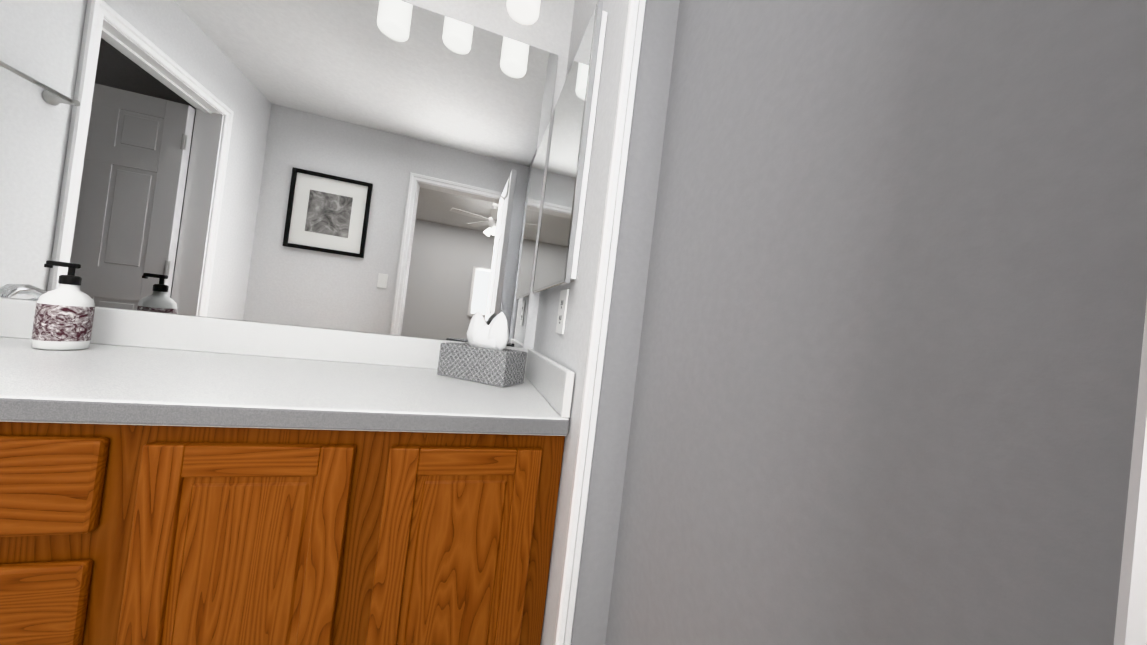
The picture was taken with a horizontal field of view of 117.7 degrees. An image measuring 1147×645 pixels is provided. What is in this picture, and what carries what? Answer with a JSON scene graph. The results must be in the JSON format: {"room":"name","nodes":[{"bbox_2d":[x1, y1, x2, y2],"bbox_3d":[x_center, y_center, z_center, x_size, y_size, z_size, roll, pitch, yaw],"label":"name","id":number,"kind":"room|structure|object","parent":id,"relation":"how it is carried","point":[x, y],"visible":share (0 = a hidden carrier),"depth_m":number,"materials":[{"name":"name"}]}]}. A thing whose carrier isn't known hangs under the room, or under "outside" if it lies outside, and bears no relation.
{"room":"bathroom","nodes":[
{"label":"bathroom","id":0,"kind":"room"},
{"bbox_2d":[2,0,574,348],"bbox_3d":[-1.046,-0.309,1.051,2.000,2.394,0.120,7,-1,-16],"label":"wall","id":1,"kind":"structure","parent":0,"point":[549,29],"depth_m":1.25,"materials":[{"name":"paint"}]},
{"bbox_2d":[0,0,557,347],"bbox_3d":[-0.974,-0.545,1.001,1.796,1.068,0.005,7,-1,-16],"label":"mirror","id":2,"kind":"object","parent":1,"relation":"attached to","point":[373,166],"visible":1,"depth_m":1.03,"materials":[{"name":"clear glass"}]},
{"bbox_2d":[506,0,540,24],"bbox_3d":[-0.358,-1.135,1.073,0.527,0.268,0.191,7,-1,-16],"label":"sconce","id":3,"kind":"object","parent":1,"relation":"attached to","point":[524,12],"visible":1,"depth_m":1.08,"materials":[{"name":"white glass"}]},
{"bbox_2d":[532,0,607,293],"bbox_3d":[-0.031,-0.429,1.027,0.032,0.670,0.448,7,-1,-16],"label":"mirrored medicine cabinet","id":4,"kind":"object","parent":1,"relation":"attached to","point":[564,200],"visible":0.98,"depth_m":0.88,"materials":[{"name":"white"}]},
{"bbox_2d":[533,0,628,644],"bbox_3d":[-0.010,-0.187,0.982,0.037,2.394,0.600,7,-1,-16],"label":"wall","id":5,"kind":"structure","parent":0,"point":[568,349],"depth_m":0.75,"materials":[{"name":"paint"}]},
{"bbox_2d":[556,289,568,333],"bbox_3d":[-0.030,-0.029,0.904,0.006,0.116,0.072,7,-1,-16],"label":"electrical outlet","id":6,"kind":"object","parent":5,"relation":"attached to","point":[562,311],"visible":0.98,"depth_m":0.89,"materials":[{"name":"white plastic"}]},
{"bbox_2d":[571,0,679,644],"bbox_3d":[0.168,-0.169,0.784,0.195,2.394,0.120,7,-1,-16],"label":"wall","id":7,"kind":"structure","parent":0,"point":[598,553],"depth_m":0.71,"materials":[{"name":"white paint"}]},
{"bbox_2d":[553,0,645,644],"bbox_3d":[0.075,-0.181,0.685,0.034,2.393,0.017,7,-1,-16],"label":"door frame","id":8,"kind":"structure","parent":7,"relation":"attached to","point":[597,338],"depth_m":0.68,"materials":[{"name":"white wood"}]},
{"bbox_2d":[605,0,1146,644],"bbox_3d":[0.422,-0.149,0.048,0.120,2.394,1.436,7,-1,-16],"label":"wall","id":9,"kind":"structure","parent":0,"point":[889,352],"depth_m":0.29,"materials":[{"name":"grey paint"}]},
{"bbox_2d":[1114,302,1146,644],"bbox_3d":[0.243,0.001,-0.253,0.145,2.031,0.701,7,-1,-16],"label":"entry door","id":10,"kind":"structure","parent":9,"relation":"in","point":[1131,623],"depth_m":0.08,"materials":[{"name":"white wood"}]},
{"bbox_3d":[-0.789,0.944,0.092,2.148,0.060,2.156,7,-1,-16],"label":"floor carpet","id":11,"kind":"object","parent":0,"visible":0},
{"bbox_2d":[0,413,567,644],"bbox_3d":[-1.006,0.510,0.730,1.830,0.769,0.543,7,-1,-16],"label":"bathroom vanity","id":12,"kind":"object","parent":11,"relation":"on","point":[170,479],"depth_m":0.59,"materials":[{"name":"brown wood"}]},
{"bbox_2d":[0,341,568,428],"bbox_3d":[-0.957,0.109,0.733,1.830,0.038,0.548,7,-1,-16],"label":"countertop","id":13,"kind":"structure","parent":12,"relation":"on","point":[102,379],"depth_m":0.69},
{"bbox_2d":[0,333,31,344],"bbox_3d":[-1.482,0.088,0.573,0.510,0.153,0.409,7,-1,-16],"label":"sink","id":14,"kind":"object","parent":13,"relation":"in","point":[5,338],"depth_m":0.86,"materials":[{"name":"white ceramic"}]},
{"bbox_2d":[31,260,94,349],"bbox_3d":[-1.196,-0.040,0.815,0.083,0.202,0.078,7,-1,-16],"label":"soap bottle","id":15,"kind":"object","parent":13,"relation":"on","point":[64,315],"visible":1,"depth_m":0.80,"materials":[{"name":"white plastic"}]},
{"bbox_2d":[437,311,526,386],"bbox_3d":[-0.274,0.068,1.069,0.235,0.211,0.120,6,-1,21],"label":"tissue box","id":16,"kind":"object","parent":13,"relation":"on","point":[483,355],"visible":1,"depth_m":1.03,"materials":[{"name":"grey cardboard"}]}
]}

